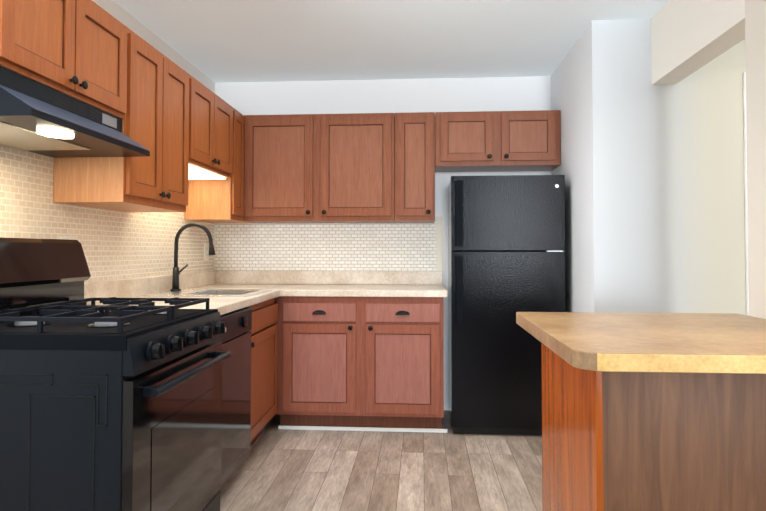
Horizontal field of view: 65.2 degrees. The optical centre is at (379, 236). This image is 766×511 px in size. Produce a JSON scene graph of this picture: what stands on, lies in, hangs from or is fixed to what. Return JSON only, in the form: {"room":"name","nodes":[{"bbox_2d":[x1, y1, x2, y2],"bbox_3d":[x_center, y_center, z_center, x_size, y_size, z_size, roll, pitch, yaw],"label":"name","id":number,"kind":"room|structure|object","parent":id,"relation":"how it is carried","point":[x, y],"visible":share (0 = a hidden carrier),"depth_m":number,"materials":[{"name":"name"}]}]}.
{"room":"kitchen","nodes":[
{"label":"kitchen","id":0,"kind":"room"},
{"bbox_2d":[92,0,214,92],"bbox_3d":[-1.488,-0.005,2.033,0.150,2.414,4.900,0,-1,4],"label":"wall","id":1,"kind":"structure","parent":0,"point":[124,17],"depth_m":3.46,"materials":[{"name":"white paint"}]},
{"bbox_2d":[0,145,214,282],"bbox_3d":[-1.337,-0.062,3.073,0.008,0.865,2.792,0,-1,4],"label":"wall tile","id":2,"kind":"structure","parent":1,"relation":"attached to","point":[118,245],"depth_m":2.86,"materials":[{"name":"beige tile"}]},
{"bbox_2d":[59,236,76,239],"bbox_3d":[-1.360,0.060,2.612,0.007,0.121,0.125,0,-1,4],"label":"electrical outlet plate","id":3,"kind":"object","parent":2,"relation":"attached to","point":[60,237],"depth_m":2.61,"materials":[{"name":"white plastic"}]},
{"bbox_2d":[204,243,208,259],"bbox_3d":[-1.242,0.110,4.282,0.009,0.124,0.080,0,-1,4],"label":"electrical outlet plate","id":4,"kind":"object","parent":2,"relation":"attached to","point":[206,251],"depth_m":4.27,"materials":[{"name":"white plastic"}]},
{"bbox_2d":[0,0,249,222],"bbox_3d":[-1.154,-0.498,3.098,0.350,0.739,2.729,0,-1,4],"label":"upper cabinet","id":5,"kind":"object","parent":1,"relation":"attached to","point":[184,128],"visible":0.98,"depth_m":2.54,"materials":[{"name":"brown wood"}]},
{"bbox_2d":[0,66,149,157],"bbox_3d":[-1.185,-0.412,2.111,0.424,0.166,0.756,0,-1,4],"label":"range hood","id":6,"kind":"object","parent":5,"relation":"attached to","point":[38,118],"visible":1,"depth_m":2.03,"materials":[{"name":"black metal"}]},
{"bbox_2d":[220,410,541,510],"bbox_3d":[1.185,1.227,1.817,5.510,0.060,5.200,0,-1,4],"label":"floor","id":7,"kind":"structure","parent":0,"point":[277,469],"depth_m":3.11,"materials":[{"name":"brown wood"}]},
{"bbox_2d":[0,237,230,510],"bbox_3d":[-0.991,0.604,2.074,0.754,1.198,0.762,0,-1,4],"label":"stove","id":8,"kind":"object","parent":7,"relation":"on","point":[112,404],"visible":1,"depth_m":1.73,"materials":[{"name":"black metal"}]},
{"bbox_2d":[216,307,251,486],"bbox_3d":[-0.994,0.789,2.795,0.647,0.861,0.674,0,-1,4],"label":"dishwasher","id":9,"kind":"object","parent":7,"relation":"on","point":[236,394],"visible":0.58,"depth_m":2.86,"materials":[{"name":"black metal"}]},
{"bbox_2d":[246,298,277,446],"bbox_3d":[-0.971,0.805,3.473,0.659,0.861,0.674,0,-1,4],"label":"base cabinet","id":10,"kind":"object","parent":7,"relation":"on","point":[264,349],"visible":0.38,"depth_m":3.47,"materials":[{"name":"brown wood"}]},
{"bbox_2d":[276,296,443,428],"bbox_3d":[-0.113,0.818,4.043,1.062,0.861,0.636,0,-1,4],"label":"base cabinet","id":11,"kind":"object","parent":7,"relation":"on","point":[360,361],"visible":0.98,"depth_m":3.77,"materials":[{"name":"brown wood"}]},
{"bbox_2d":[84,270,283,314],"bbox_3d":[-0.973,0.301,3.451,0.660,0.142,1.966,0,-1,4],"label":"countertop","id":12,"kind":"structure","parent":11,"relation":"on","point":[217,279],"depth_m":3.43,"materials":[{"name":"stone"}]},
{"bbox_2d":[170,223,215,290],"bbox_3d":[-1.106,0.122,3.602,0.270,0.406,0.158,0,-1,4],"label":"faucet","id":13,"kind":"object","parent":12,"relation":"on","point":[175,279],"visible":1,"depth_m":3.55,"materials":[{"name":"black metal"}]},
{"bbox_2d":[143,288,272,310],"bbox_3d":[-0.977,0.412,3.502,0.568,0.177,0.584,0,-1,4],"label":"sink","id":14,"kind":"object","parent":12,"relation":"in","point":[193,292],"visible":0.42,"depth_m":3.54,"materials":[{"name":"silver metal"}]},
{"bbox_2d":[278,425,446,432],"bbox_3d":[-0.115,1.233,3.832,1.086,0.022,0.008,0,-1,4],"label":"trim","id":15,"kind":"structure","parent":11,"relation":"attached to","point":[363,429],"depth_m":3.83,"materials":[{"name":"white wood"}]},
{"bbox_2d":[284,271,447,296],"bbox_3d":[-0.079,0.315,4.050,1.040,0.142,0.646,0,-1,4],"label":"countertop","id":16,"kind":"structure","parent":11,"relation":"on","point":[358,283],"depth_m":4.32,"materials":[{"name":"stone"}]},
{"bbox_2d":[448,175,565,434],"bbox_3d":[0.815,0.436,3.988,0.700,1.623,0.598,0,-1,4],"label":"fridge","id":17,"kind":"object","parent":7,"relation":"on","point":[506,248],"visible":0.83,"depth_m":3.72,"materials":[{"name":"black metal"}]},
{"bbox_2d":[516,312,765,510],"bbox_3d":[0.948,0.746,1.900,0.866,0.905,0.980,0,-1,4],"label":"kitchen island","id":18,"kind":"object","parent":7,"relation":"on","point":[653,411],"visible":1,"depth_m":1.56,"materials":[{"name":"laminate"}]},
{"bbox_2d":[215,76,550,409],"bbox_3d":[-0.074,0.052,4.465,2.633,2.414,0.150,0,-1,4],"label":"wall","id":19,"kind":"structure","parent":0,"point":[531,93],"depth_m":4.39,"materials":[{"name":"white paint"}]},
{"bbox_2d":[214,217,442,270],"bbox_3d":[-0.390,0.110,4.406,1.694,0.505,0.009,0,-1,4],"label":"wall tile","id":20,"kind":"structure","parent":19,"relation":"attached to","point":[328,246],"depth_m":4.40,"materials":[{"name":"beige tile"}]},
{"bbox_2d":[243,110,560,222],"bbox_3d":[0.139,-0.472,4.202,2.165,0.739,0.346,0,-1,4],"label":"upper cabinet","id":21,"kind":"object","parent":19,"relation":"attached to","point":[349,168],"visible":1,"depth_m":4.08,"materials":[{"name":"brown wood"}]},
{"bbox_2d":[113,0,668,82],"bbox_3d":[1.185,-1.247,1.875,5.510,0.060,5.200,0,-1,4],"label":"ceiling","id":22,"kind":"structure","parent":0,"point":[222,41],"depth_m":3.49,"materials":[{"name":"white paint"}]},
{"bbox_2d":[551,33,582,311],"bbox_3d":[1.630,0.038,3.879,0.847,2.414,1.080,0,-1,4],"label":"wall","id":23,"kind":"structure","parent":0,"point":[567,79],"depth_m":3.71,"materials":[{"name":"paint"}]},
{"bbox_2d":[583,19,745,314],"bbox_3d":[2.600,0.022,3.210,2.877,2.414,0.120,0,-1,4],"label":"wall","id":24,"kind":"structure","parent":0,"point":[654,201],"depth_m":3.23,"materials":[{"name":"paint"}]},
{"bbox_2d":[743,72,748,315],"bbox_3d":[2.414,0.174,3.150,0.936,2.108,0.016,0,-1,4],"label":"door frame","id":25,"kind":"structure","parent":24,"relation":"attached to","point":[746,194],"depth_m":3.19,"materials":[{"name":"white"}]},
{"bbox_2d":[651,0,765,318],"bbox_3d":[1.403,-0.023,1.305,0.125,2.414,3.850,0,-1,4],"label":"wall","id":26,"kind":"structure","parent":0,"point":[689,37],"depth_m":2.34,"materials":[{"name":"white paint"}]}
]}

